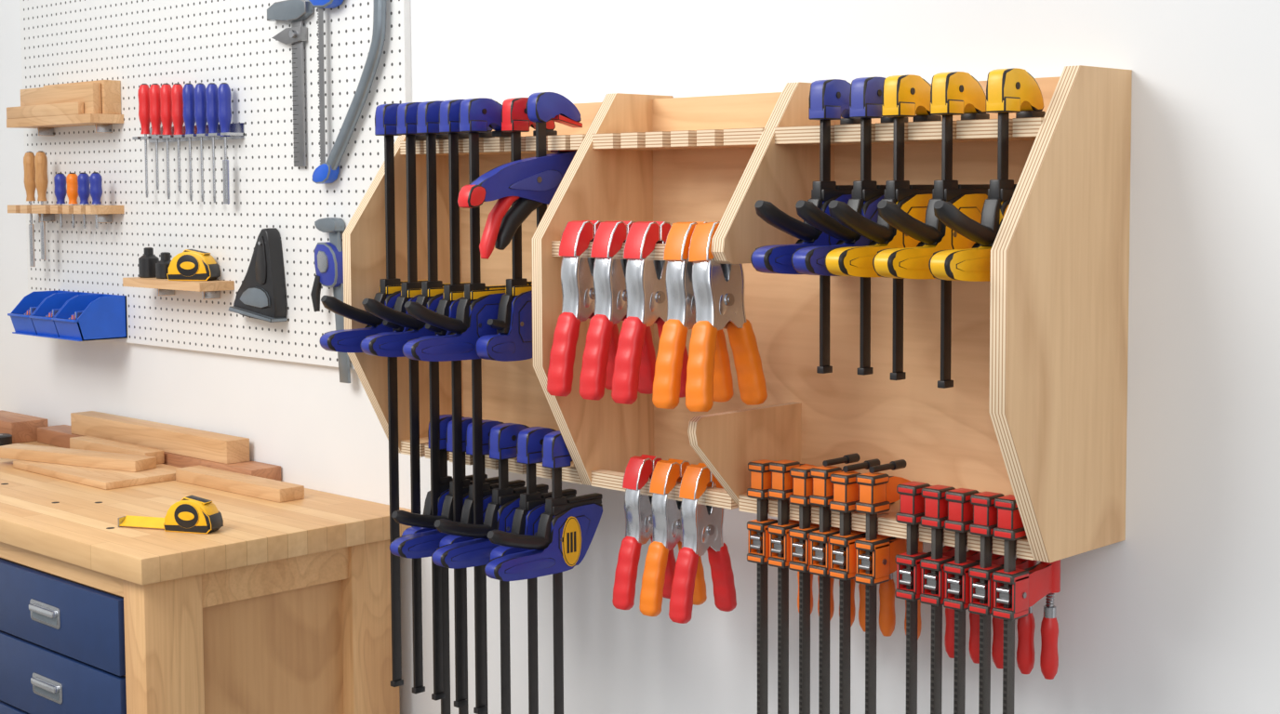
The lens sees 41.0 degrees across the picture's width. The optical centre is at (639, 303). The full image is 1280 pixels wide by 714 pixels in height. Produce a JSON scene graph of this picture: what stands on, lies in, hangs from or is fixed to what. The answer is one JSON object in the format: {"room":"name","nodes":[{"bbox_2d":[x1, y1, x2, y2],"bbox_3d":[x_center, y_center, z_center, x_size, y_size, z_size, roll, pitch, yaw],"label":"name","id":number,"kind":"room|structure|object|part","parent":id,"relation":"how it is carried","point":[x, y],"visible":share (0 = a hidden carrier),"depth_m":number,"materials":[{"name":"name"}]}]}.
{"room":"woodworking shop","nodes":[
{"label":"woodworking shop","id":0,"kind":"room"},
{"bbox_2d":[0,0,1279,713],"bbox_3d":[0.097,-0.060,2.976,6.900,2.800,0.100,3,5,44],"label":"wall","id":1,"kind":"structure","parent":0,"point":[1180,615],"depth_m":2.59,"materials":[{"name":"paint"}]},
{"bbox_2d":[19,0,412,369],"bbox_3d":[-1.049,-0.498,3.983,1.638,1.219,0.016,3,5,44],"label":"pegboard","id":2,"kind":"object","parent":1,"relation":"attached to","point":[132,43],"visible":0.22,"depth_m":3.93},
{"bbox_2d":[6,102,123,135],"bbox_3d":[-1.450,-0.462,4.304,0.440,0.074,0.089,3,5,44],"label":"shelf","id":3,"kind":"object","parent":2,"relation":"attached to","point":[45,117],"visible":1,"depth_m":4.25,"materials":[{"name":"brown wood"}]},
{"bbox_2d":[20,82,101,113],"bbox_3d":[-1.453,-0.505,4.284,0.380,0.075,0.022,3,5,44],"label":"wood board","id":4,"kind":"object","parent":3,"relation":"on","point":[89,94],"visible":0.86,"depth_m":4.23,"materials":[{"name":"brown wood"}]},
{"bbox_2d":[43,80,120,114],"bbox_3d":[-1.396,-0.509,4.278,0.310,0.082,0.045,3,5,44],"label":"wood board","id":5,"kind":"object","parent":3,"relation":"on","point":[110,89],"visible":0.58,"depth_m":4.17,"materials":[{"name":"brown wood"}]},
{"bbox_2d":[7,204,124,223],"bbox_3d":[-1.456,-0.226,4.327,0.440,0.043,0.089,3,5,44],"label":"shelf","id":6,"kind":"object","parent":2,"relation":"attached to","point":[104,213],"visible":1,"depth_m":4.24,"materials":[{"name":"brown wood"}]},
{"bbox_2d":[23,151,36,266],"bbox_3d":[-1.577,-0.243,4.431,0.030,0.298,0.032,3,5,44],"label":"chisel","id":7,"kind":"object","parent":6,"relation":"on","point":[29,167],"visible":0.93,"depth_m":4.42,"materials":[{"name":"brown wood"}]},
{"bbox_2d":[34,150,48,259],"bbox_3d":[-1.532,-0.250,4.387,0.030,0.278,0.032,3,5,44],"label":"chisel","id":8,"kind":"object","parent":6,"relation":"on","point":[40,158],"visible":1,"depth_m":4.38,"materials":[{"name":"brown wood"}]},
{"bbox_2d":[53,173,66,227],"bbox_3d":[-1.461,-0.259,4.317,0.028,0.138,0.030,3,5,44],"label":"screwdriver","id":9,"kind":"object","parent":6,"relation":"on","point":[60,180],"visible":0.98,"depth_m":4.30,"materials":[{"name":"blue plastic"}]},
{"bbox_2d":[66,173,78,227],"bbox_3d":[-1.416,-0.256,4.273,0.028,0.138,0.030,3,5,44],"label":"screwdriver","id":10,"kind":"object","parent":6,"relation":"on","point":[72,178],"visible":0.94,"depth_m":4.26,"materials":[{"name":"orange plastic"}]},
{"bbox_2d":[77,173,90,228],"bbox_3d":[-1.375,-0.254,4.233,0.028,0.138,0.030,3,5,44],"label":"screwdriver","id":11,"kind":"object","parent":6,"relation":"on","point":[83,179],"visible":0.98,"depth_m":4.22,"materials":[{"name":"blue plastic"}]},
{"bbox_2d":[89,172,102,228],"bbox_3d":[-1.331,-0.251,4.191,0.028,0.138,0.030,3,5,44],"label":"screwdriver","id":12,"kind":"object","parent":6,"relation":"on","point":[95,179],"visible":1,"depth_m":4.18,"materials":[{"name":"blue plastic"}]},
{"bbox_2d":[7,290,127,341],"bbox_3d":[-1.440,0.030,4.294,0.352,0.104,0.140,3,5,44],"label":"storage bins","id":13,"kind":"object","parent":2,"relation":"attached to","point":[68,315],"visible":1,"depth_m":4.22,"materials":[{"name":"blue plastic"}]},
{"bbox_2d":[122,277,234,299],"bbox_3d":[-1.071,-0.034,3.966,0.338,0.042,0.089,3,5,44],"label":"shelf","id":14,"kind":"object","parent":2,"relation":"attached to","point":[210,289],"visible":0.99,"depth_m":3.90,"materials":[{"name":"brown wood"}]},
{"bbox_2d":[138,247,159,278],"bbox_3d":[-1.162,-0.096,4.051,0.042,0.071,0.042,3,5,44],"label":"socket","id":15,"kind":"object","parent":14,"relation":"on","point":[147,262],"visible":0.92,"depth_m":4.04,"materials":[{"name":"black plastic"}]},
{"bbox_2d":[155,252,171,279],"bbox_3d":[-1.108,-0.088,3.998,0.042,0.061,0.042,3,5,44],"label":"socket","id":16,"kind":"object","parent":14,"relation":"on","point":[162,266],"visible":0.77,"depth_m":3.98,"materials":[{"name":"black plastic"}]},
{"bbox_2d":[166,249,220,280],"bbox_3d":[-1.020,-0.088,3.907,0.112,0.071,0.048,1,4,16],"label":"tape measure","id":17,"kind":"object","parent":14,"relation":"on","point":[191,264],"visible":1,"depth_m":3.89,"materials":[{"name":"yellow plastic"}]},
{"bbox_2d":[132,122,244,143],"bbox_3d":[-1.044,-0.392,3.943,0.410,0.035,0.046,3,5,44],"label":"tool rack","id":18,"kind":"object","parent":2,"relation":"hanging from","point":[236,130],"visible":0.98,"depth_m":3.92,"materials":[{"name":"silver metal"}]},
{"bbox_2d":[137,83,150,198],"bbox_3d":[-1.173,-0.385,4.061,0.029,0.269,0.030,3,5,44],"label":"screwdriver","id":19,"kind":"object","parent":18,"relation":"in","point":[143,90],"depth_m":4.05,"materials":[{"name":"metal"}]},
{"bbox_2d":[148,83,161,189],"bbox_3d":[-1.137,-0.391,4.026,0.029,0.249,0.030,3,5,44],"label":"screwdriver","id":20,"kind":"object","parent":18,"relation":"in","point":[154,89],"depth_m":4.01,"materials":[{"name":"red plastic"}]},
{"bbox_2d":[160,83,172,199],"bbox_3d":[-1.102,-0.377,3.992,0.029,0.269,0.030,3,5,44],"label":"screwdriver","id":21,"kind":"object","parent":18,"relation":"in","point":[166,88],"depth_m":3.98,"materials":[{"name":"red plastic"}]},
{"bbox_2d":[171,83,184,191],"bbox_3d":[-1.067,-0.383,3.958,0.029,0.249,0.030,3,5,44],"label":"screwdriver","id":22,"kind":"object","parent":18,"relation":"in","point":[177,110],"depth_m":3.94,"materials":[{"name":"red plastic"}]},
{"bbox_2d":[182,83,195,200],"bbox_3d":[-1.031,-0.369,3.924,0.029,0.269,0.030,3,5,44],"label":"screwdriver","id":23,"kind":"object","parent":18,"relation":"in","point":[188,99],"depth_m":3.91,"materials":[{"name":"blue plastic"}]},
{"bbox_2d":[193,82,206,201],"bbox_3d":[-0.996,-0.365,3.890,0.029,0.269,0.030,3,5,44],"label":"screwdriver","id":24,"kind":"object","parent":18,"relation":"in","point":[199,93],"depth_m":3.88,"materials":[{"name":"blue plastic"}]},
{"bbox_2d":[205,82,218,202],"bbox_3d":[-0.961,-0.361,3.856,0.029,0.269,0.030,3,5,44],"label":"screwdriver","id":25,"kind":"object","parent":18,"relation":"in","point":[211,91],"depth_m":3.84,"materials":[{"name":"blue plastic"}]},
{"bbox_2d":[217,82,231,203],"bbox_3d":[-0.926,-0.356,3.821,0.029,0.269,0.030,3,5,44],"label":"screwdriver","id":26,"kind":"object","parent":18,"relation":"in","point":[224,95],"depth_m":3.81,"materials":[{"name":"blue plastic"}]},
{"bbox_2d":[228,227,287,322],"bbox_3d":[-0.844,-0.064,3.771,0.170,0.203,0.046,3,5,44],"label":"square","id":27,"kind":"object","parent":2,"relation":"hanging from","point":[261,295],"visible":1,"depth_m":3.73,"materials":[{"name":"black plastic"}]},
{"bbox_2d":[266,0,313,166],"bbox_3d":[-0.747,-0.475,3.658,0.145,0.365,0.030,3,5,44],"label":"caliper","id":28,"kind":"object","parent":2,"relation":"hanging from","point":[295,12],"visible":1,"depth_m":3.64,"materials":[{"name":"metal"}]},
{"bbox_2d":[310,217,350,383],"bbox_3d":[-0.648,-0.006,3.584,0.095,0.346,0.042,3,5,44],"label":"clamp","id":29,"kind":"object","parent":2,"relation":"hanging from","point":[328,262],"visible":0.95,"depth_m":3.57,"materials":[{"name":"grey paint"}]},
{"bbox_2d":[308,0,386,184],"bbox_3d":[-0.597,-0.500,3.505,0.246,0.509,0.032,3,5,44],"label":"saw","id":30,"kind":"object","parent":2,"relation":"hanging from","point":[327,172],"visible":1,"depth_m":3.52,"materials":[{"name":"grey paint"}]},
{"bbox_2d":[342,65,1132,562],"bbox_3d":[0.067,-0.016,2.724,1.388,0.647,0.307,3,5,44],"label":"rack","id":31,"kind":"object","parent":1,"relation":"attached to","point":[1034,411],"visible":0.73,"depth_m":2.56,"materials":[{"name":"brown wood"}]},
{"bbox_2d":[319,103,427,687],"bbox_3d":[-0.464,0.172,3.071,0.036,1.058,0.247,3,5,44],"label":"clamp","id":32,"kind":"object","parent":31,"relation":"hanging from","point":[346,340],"visible":0.56,"depth_m":3.06,"materials":[{"name":"black metal"}]},
{"bbox_3d":[-0.422,-0.046,3.199,0.024,0.647,0.307,3,5,44],"label":"panel","id":33,"kind":"part","parent":31,"relation":"part of","materials":[{"name":"brown wood"}]},
{"bbox_2d":[375,102,448,693],"bbox_3d":[-0.396,0.173,3.052,0.036,1.058,0.180,3,5,44],"label":"clamp","id":34,"kind":"object","parent":31,"relation":"hanging from","point":[406,113],"visible":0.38,"depth_m":3.04,"materials":[{"name":"black metal"}]},
{"bbox_2d":[360,100,470,701],"bbox_3d":[-0.379,0.177,2.988,0.036,1.058,0.247,3,5,44],"label":"clamp","id":35,"kind":"object","parent":31,"relation":"hanging from","point":[387,344],"visible":0.65,"depth_m":2.98,"materials":[{"name":"black metal"}]},
{"bbox_2d":[389,416,498,713],"bbox_3d":[-0.331,0.582,3.006,0.036,0.758,0.246,3,5,44],"label":"clamp","id":36,"kind":"object","parent":31,"relation":"hanging from","point":[423,544],"visible":0.48,"depth_m":2.96,"materials":[{"name":"black metal"}]},
{"bbox_2d":[401,414,487,713],"bbox_3d":[-0.344,0.578,3.065,0.036,0.758,0.180,3,5,44],"label":"clamp","id":37,"kind":"object","parent":31,"relation":"hanging from","point":[445,420],"visible":0.29,"depth_m":3.05,"materials":[{"name":"black metal"}]},
{"bbox_2d":[417,99,493,707],"bbox_3d":[-0.311,0.178,2.970,0.036,1.058,0.180,3,5,44],"label":"clamp","id":38,"kind":"object","parent":31,"relation":"hanging from","point":[449,110],"visible":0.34,"depth_m":2.95,"materials":[{"name":"black metal"}]},
{"bbox_2d":[402,97,510,713],"bbox_3d":[-0.296,0.182,2.908,0.036,1.058,0.247,3,5,44],"label":"clamp","id":39,"kind":"object","parent":31,"relation":"hanging from","point":[479,303],"visible":0.82,"depth_m":2.90,"materials":[{"name":"black metal"}]},
{"bbox_2d":[439,419,525,713],"bbox_3d":[-0.270,0.583,2.993,0.036,0.758,0.180,3,5,44],"label":"clamp","id":40,"kind":"object","parent":31,"relation":"hanging from","point":[467,514],"visible":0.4,"depth_m":2.96,"materials":[{"name":"black metal"}]},
{"bbox_2d":[431,423,548,713],"bbox_3d":[-0.249,0.587,2.927,0.036,0.758,0.246,3,5,44],"label":"clamp","id":41,"kind":"object","parent":31,"relation":"hanging from","point":[500,513],"visible":0.71,"depth_m":2.91,"materials":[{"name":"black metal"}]},
{"bbox_2d":[400,437,582,484],"bbox_3d":[-0.218,0.274,3.063,0.484,0.025,0.150,3,5,44],"label":"shelf","id":42,"kind":"object","parent":31,"relation":"attached to","point":[573,473],"depth_m":2.96,"materials":[{"name":"brown wood"}]},
{"bbox_2d":[400,133,586,155],"bbox_3d":[-0.218,-0.279,3.029,0.484,0.025,0.142,3,5,44],"label":"shelf","id":43,"kind":"object","parent":31,"relation":"attached to","point":[487,146],"depth_m":2.96,"materials":[{"name":"brown wood"}]},
{"bbox_2d":[475,97,557,361],"bbox_3d":[-0.203,-0.126,2.905,0.036,0.444,0.180,3,5,44],"label":"clamp","id":44,"kind":"object","parent":31,"relation":"hanging from","point":[513,341],"visible":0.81,"depth_m":2.88,"materials":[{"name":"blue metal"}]},
{"bbox_2d":[457,92,582,259],"bbox_3d":[-0.192,-0.146,2.825,0.035,0.405,0.260,3,5,44],"label":"clamp","id":45,"kind":"object","parent":31,"relation":"hanging from","point":[532,182],"visible":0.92,"depth_m":2.81,"materials":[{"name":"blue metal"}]},
{"bbox_3d":[-0.150,-0.038,3.114,0.484,0.640,0.050,3,5,44],"label":"panel","id":46,"kind":"part","parent":31,"relation":"part of","materials":[{"name":"brown wood"}]},
{"bbox_2d":[489,426,576,713],"bbox_3d":[-0.175,0.588,2.901,0.036,0.758,0.180,3,5,44],"label":"clamp","id":47,"kind":"object","parent":31,"relation":"hanging from","point":[526,517],"visible":0.42,"depth_m":2.87,"materials":[{"name":"black metal"}]},
{"bbox_2d":[484,430,602,713],"bbox_3d":[-0.153,0.593,2.833,0.037,0.758,0.246,3,5,44],"label":"clamp","id":48,"kind":"object","parent":31,"relation":"hanging from","point":[566,529],"visible":0.89,"depth_m":2.82,"materials":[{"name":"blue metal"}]},
{"bbox_2d":[546,220,619,397],"bbox_3d":[-0.085,0.006,2.706,0.042,0.274,0.147,3,5,44],"label":"clamp","id":49,"kind":"object","parent":31,"relation":"hanging from","point":[577,269],"visible":0.67,"depth_m":2.67,"materials":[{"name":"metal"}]},
{"bbox_2d":[579,220,655,400],"bbox_3d":[-0.032,0.009,2.655,0.042,0.274,0.147,3,5,44],"label":"clamp","id":50,"kind":"object","parent":31,"relation":"hanging from","point":[610,295],"visible":0.67,"depth_m":2.62,"materials":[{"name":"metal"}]},
{"bbox_2d":[612,454,676,610],"bbox_3d":[0.010,0.366,2.758,0.037,0.240,0.129,3,5,44],"label":"clamp","id":51,"kind":"object","parent":31,"relation":"hanging from","point":[638,471],"visible":0.65,"depth_m":2.73,"materials":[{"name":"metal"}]},
{"bbox_2d":[611,221,688,404],"bbox_3d":[0.018,0.012,2.606,0.042,0.274,0.147,3,5,44],"label":"clamp","id":52,"kind":"object","parent":31,"relation":"hanging from","point":[645,276],"visible":0.72,"depth_m":2.57,"materials":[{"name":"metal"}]},
{"bbox_2d":[639,458,706,616],"bbox_3d":[0.053,0.368,2.716,0.037,0.240,0.129,3,5,44],"label":"clamp","id":53,"kind":"object","parent":31,"relation":"hanging from","point":[665,510],"visible":0.77,"depth_m":2.69,"materials":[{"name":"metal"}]},
{"bbox_2d":[592,127,764,150],"bbox_3d":[0.102,-0.260,2.717,0.362,0.025,0.142,3,5,44],"label":"shelf","id":54,"kind":"object","parent":31,"relation":"attached to","point":[604,139],"depth_m":2.70,"materials":[{"name":"brown wood"}]},
{"bbox_2d":[652,222,733,409],"bbox_3d":[0.078,0.016,2.548,0.042,0.274,0.147,3,5,44],"label":"clamp","id":55,"kind":"object","parent":31,"relation":"hanging from","point":[681,313],"visible":0.52,"depth_m":2.51,"materials":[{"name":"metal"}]},
{"bbox_2d":[668,463,736,624],"bbox_3d":[0.098,0.371,2.671,0.037,0.240,0.129,3,5,44],"label":"clamp","id":56,"kind":"object","parent":31,"relation":"hanging from","point":[701,524],"visible":0.96,"depth_m":2.65,"materials":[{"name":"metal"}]},
{"bbox_2d":[685,221,767,412],"bbox_3d":[0.119,0.018,2.508,0.064,0.275,0.147,3,5,44],"label":"clamp","id":57,"kind":"object","parent":31,"relation":"hanging from","point":[718,288],"visible":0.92,"depth_m":2.48,"materials":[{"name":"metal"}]},
{"bbox_2d":[746,459,813,713],"bbox_3d":[0.219,0.570,2.609,0.035,0.674,0.135,3,5,44],"label":"f-clamp","id":58,"kind":"object","parent":31,"relation":"hanging from","point":[758,536],"visible":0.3,"depth_m":2.56,"materials":[{"name":"black metal"}]},
{"bbox_2d":[767,459,834,713],"bbox_3d":[0.248,0.568,2.581,0.035,0.674,0.135,3,5,44],"label":"f-clamp","id":59,"kind":"object","parent":31,"relation":"hanging from","point":[781,481],"visible":0.43,"depth_m":2.53,"materials":[{"name":"black metal"}]},
{"bbox_2d":[750,79,860,373],"bbox_3d":[0.247,-0.108,2.433,0.036,0.420,0.247,3,5,44],"label":"clamp","id":60,"kind":"object","parent":31,"relation":"hanging from","point":[829,100],"visible":0.65,"depth_m":2.43,"materials":[{"name":"black metal"}]},
{"bbox_2d":[788,465,855,713],"bbox_3d":[0.277,0.574,2.553,0.035,0.674,0.135,3,5,44],"label":"f-clamp","id":61,"kind":"object","parent":31,"relation":"hanging from","point":[802,480],"visible":0.41,"depth_m":2.50,"materials":[{"name":"black metal"}]},
{"bbox_2d":[808,453,866,713],"bbox_3d":[0.303,0.565,2.526,0.035,0.686,0.135,3,5,44],"label":"f-clamp","id":62,"kind":"object","parent":31,"relation":"hanging from","point":[822,495],"visible":0.52,"depth_m":2.48,"materials":[{"name":"black metal"}]},
{"bbox_2d":[791,76,908,375],"bbox_3d":[0.299,-0.106,2.383,0.036,0.418,0.247,3,5,44],"label":"clamp","id":63,"kind":"object","parent":31,"relation":"hanging from","point":[865,95],"visible":0.67,"depth_m":2.38,"materials":[{"name":"black metal"}]},
{"bbox_3d":[0.338,-0.009,2.639,0.832,0.640,0.050,3,5,44],"label":"panel","id":64,"kind":"part","parent":31,"relation":"part of","materials":[{"name":"brown wood"}]},
{"bbox_2d":[828,458,895,713],"bbox_3d":[0.330,0.571,2.501,0.035,0.686,0.135,3,5,44],"label":"f-clamp","id":65,"kind":"object","parent":31,"relation":"hanging from","point":[846,487],"visible":0.59,"depth_m":2.45,"materials":[{"name":"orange metal"}]},
{"bbox_2d":[824,74,941,380],"bbox_3d":[0.339,-0.102,2.344,0.036,0.420,0.247,3,5,44],"label":"clamp","id":66,"kind":"object","parent":31,"relation":"hanging from","point":[907,95],"visible":0.71,"depth_m":2.34,"materials":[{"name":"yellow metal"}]},
{"bbox_2d":[738,493,1033,560],"bbox_3d":[0.385,0.310,2.476,0.510,0.025,0.150,3,5,44],"label":"shelf","id":67,"kind":"object","parent":31,"relation":"attached to","point":[887,525],"depth_m":2.41,"materials":[{"name":"brown wood"}]},
{"bbox_2d":[854,459,922,713],"bbox_3d":[0.363,0.569,2.468,0.035,0.686,0.135,3,5,44],"label":"f-clamp","id":68,"kind":"object","parent":31,"relation":"hanging from","point":[875,557],"visible":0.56,"depth_m":2.42,"materials":[{"name":"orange metal"}]},
{"bbox_2d":[774,117,1043,145],"bbox_3d":[0.408,-0.241,2.419,0.446,0.025,0.142,3,5,44],"label":"shelf","id":69,"kind":"object","parent":31,"relation":"attached to","point":[788,130],"depth_m":2.39,"materials":[{"name":"brown wood"}]},
{"bbox_2d":[894,481,954,713],"bbox_3d":[0.413,0.584,2.420,0.035,0.674,0.135,3,5,44],"label":"f-clamp","id":70,"kind":"object","parent":31,"relation":"hanging from","point":[912,503],"visible":0.44,"depth_m":2.37,"materials":[{"name":"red metal"}]},
{"bbox_2d":[872,71,989,388],"bbox_3d":[0.395,-0.096,2.289,0.036,0.426,0.247,3,5,44],"label":"clamp","id":71,"kind":"object","parent":31,"relation":"hanging from","point":[953,93],"visible":0.74,"depth_m":2.29,"materials":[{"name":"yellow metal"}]},
{"bbox_2d":[920,484,980,713],"bbox_3d":[0.442,0.585,2.392,0.035,0.674,0.135,3,5,44],"label":"f-clamp","id":72,"kind":"object","parent":31,"relation":"hanging from","point":[936,506],"visible":0.46,"depth_m":2.34,"materials":[{"name":"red metal"}]},
{"bbox_2d":[943,488,1003,713],"bbox_3d":[0.469,0.587,2.365,0.035,0.674,0.135,3,5,44],"label":"f-clamp","id":73,"kind":"object","parent":31,"relation":"hanging from","point":[960,509],"visible":0.44,"depth_m":2.31,"materials":[{"name":"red metal"}]},
{"bbox_2d":[928,67,1045,281],"bbox_3d":[0.457,-0.161,2.224,0.036,0.288,0.247,3,5,44],"label":"clamp","id":74,"kind":"object","parent":31,"relation":"hanging from","point":[1008,91],"visible":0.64,"depth_m":2.22,"materials":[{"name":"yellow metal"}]},
{"bbox_2d":[968,492,1037,713],"bbox_3d":[0.498,0.589,2.337,0.035,0.674,0.135,3,5,44],"label":"f-clamp","id":75,"kind":"object","parent":31,"relation":"hanging from","point":[984,512],"visible":0.53,"depth_m":2.29,"materials":[{"name":"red metal"}]},
{"bbox_2d":[991,494,1060,713],"bbox_3d":[0.524,0.590,2.312,0.035,0.674,0.135,3,5,44],"label":"f-clamp","id":76,"kind":"object","parent":31,"relation":"hanging from","point":[1015,590],"visible":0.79,"depth_m":2.26,"materials":[{"name":"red metal"}]},
{"bbox_3d":[0.555,0.013,2.248,0.024,0.647,0.307,3,5,44],"label":"panel","id":77,"kind":"part","parent":31,"relation":"part of","materials":[{"name":"brown wood"}]},
{"bbox_3d":[-1.328,1.488,1.680,7.000,0.100,4.100,3,5,44],"label":"floor","id":78,"kind":"structure","parent":0,"visible":0},
{"bbox_2d":[0,440,411,713],"bbox_3d":[-1.427,0.835,4.025,2.132,0.890,0.622,3,5,44],"label":"workbench","id":79,"kind":"object","parent":78,"relation":"on","point":[284,607],"visible":0.97,"depth_m":3.31,"materials":[{"name":"brown wood"}]},
{"bbox_3d":[-1.139,0.895,3.347,0.545,0.141,0.021,3,5,44],"label":"drawer","id":80,"kind":"part","parent":79,"relation":"part of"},
{"bbox_2d":[0,410,48,443],"bbox_3d":[-1.681,0.328,4.546,0.260,0.055,0.100,3,5,44],"label":"wood board","id":81,"kind":"object","parent":79,"relation":"on","point":[22,428],"visible":0.78,"depth_m":4.46,"materials":[{"name":"brown wood"}]},
{"bbox_3d":[-1.158,0.604,3.323,0.120,0.042,0.012,3,5,44],"label":"drawer pull","id":82,"kind":"part","parent":79,"relation":"part of","materials":[{"name":"metal"}]},
{"bbox_3d":[-1.158,0.751,3.333,0.120,0.042,0.012,3,5,44],"label":"drawer pull","id":83,"kind":"part","parent":79,"relation":"part of","materials":[{"name":"metal"}]},
{"bbox_3d":[-1.439,0.461,3.990,1.932,0.041,0.550,3,5,44],"label":"rail","id":84,"kind":"part","parent":79,"relation":"part of","materials":[{"name":"brown wood"}]},
{"bbox_3d":[-1.141,0.602,3.327,0.545,0.141,0.021,3,5,44],"label":"drawer","id":85,"kind":"part","parent":79,"relation":"part of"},
{"bbox_3d":[-1.140,0.749,3.337,0.545,0.141,0.021,3,5,44],"label":"drawer","id":86,"kind":"part","parent":79,"relation":"part of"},
{"bbox_2d":[13,460,179,490],"bbox_3d":[-1.245,0.385,3.963,0.440,0.016,0.220,3,5,44],"label":"wood board","id":87,"kind":"object","parent":79,"relation":"on","point":[105,479],"visible":0.5,"depth_m":3.85,"materials":[{"name":"brown wood"}]},
{"bbox_2d":[0,443,156,472],"bbox_3d":[-1.324,0.361,4.005,0.460,0.026,0.065,2,4,29],"label":"wood board","id":88,"kind":"object","parent":87,"relation":"on","point":[116,461],"visible":1,"depth_m":3.97,"materials":[{"name":"brown wood"}]},
{"bbox_2d":[69,436,164,464],"bbox_3d":[-1.254,0.352,4.096,0.360,0.030,0.050,3,5,44],"label":"wood board","id":89,"kind":"object","parent":87,"relation":"on","point":[83,443],"visible":0.73,"depth_m":4.08,"materials":[{"name":"brown wood"}]},
{"bbox_2d":[37,425,280,480],"bbox_3d":[-1.182,0.362,4.127,1.000,0.038,0.078,3,5,44],"label":"wood board","id":90,"kind":"object","parent":79,"relation":"on","point":[60,435],"visible":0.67,"depth_m":3.93,"materials":[{"name":"brown wood"}]},
{"bbox_2d":[70,411,249,464],"bbox_3d":[-1.162,0.318,4.103,0.720,0.052,0.060,3,5,44],"label":"wood board","id":91,"kind":"object","parent":90,"relation":"on","point":[193,443],"visible":0.98,"depth_m":4.03,"materials":[{"name":"brown wood"}]},
{"bbox_3d":[-0.872,0.914,3.161,0.075,0.841,0.119,3,5,44],"label":"leg","id":92,"kind":"part","parent":79,"relation":"part of","materials":[{"name":"brown wood"}]},
{"bbox_2d":[117,494,223,533],"bbox_3d":[-0.907,0.402,3.293,0.213,0.067,0.045,1,4,18],"label":"tape measure","id":93,"kind":"object","parent":79,"relation":"on","point":[193,514],"visible":1,"depth_m":3.26,"materials":[{"name":"yellow plastic"}]},
{"bbox_2d":[175,466,304,502],"bbox_3d":[-0.875,0.392,3.728,0.400,0.028,0.062,3,5,43],"label":"wood board","id":94,"kind":"object","parent":79,"relation":"on","point":[277,491],"visible":1,"depth_m":3.69,"materials":[{"name":"brown wood"}]},
{"bbox_3d":[-0.718,0.863,3.325,0.017,0.620,0.335,3,5,44],"label":"panel","id":95,"kind":"part","parent":79,"relation":"part of","materials":[{"name":"brown wood"}]},
{"bbox_3d":[-0.714,0.519,3.296,0.053,0.071,0.335,3,5,44],"label":"rail","id":96,"kind":"part","parent":79,"relation":"part of","materials":[{"name":"brown wood"}]},
{"bbox_3d":[-0.556,0.891,3.484,0.075,0.841,0.115,3,5,44],"label":"leg","id":97,"kind":"part","parent":79,"relation":"part of","materials":[{"name":"brown wood"}]}
]}

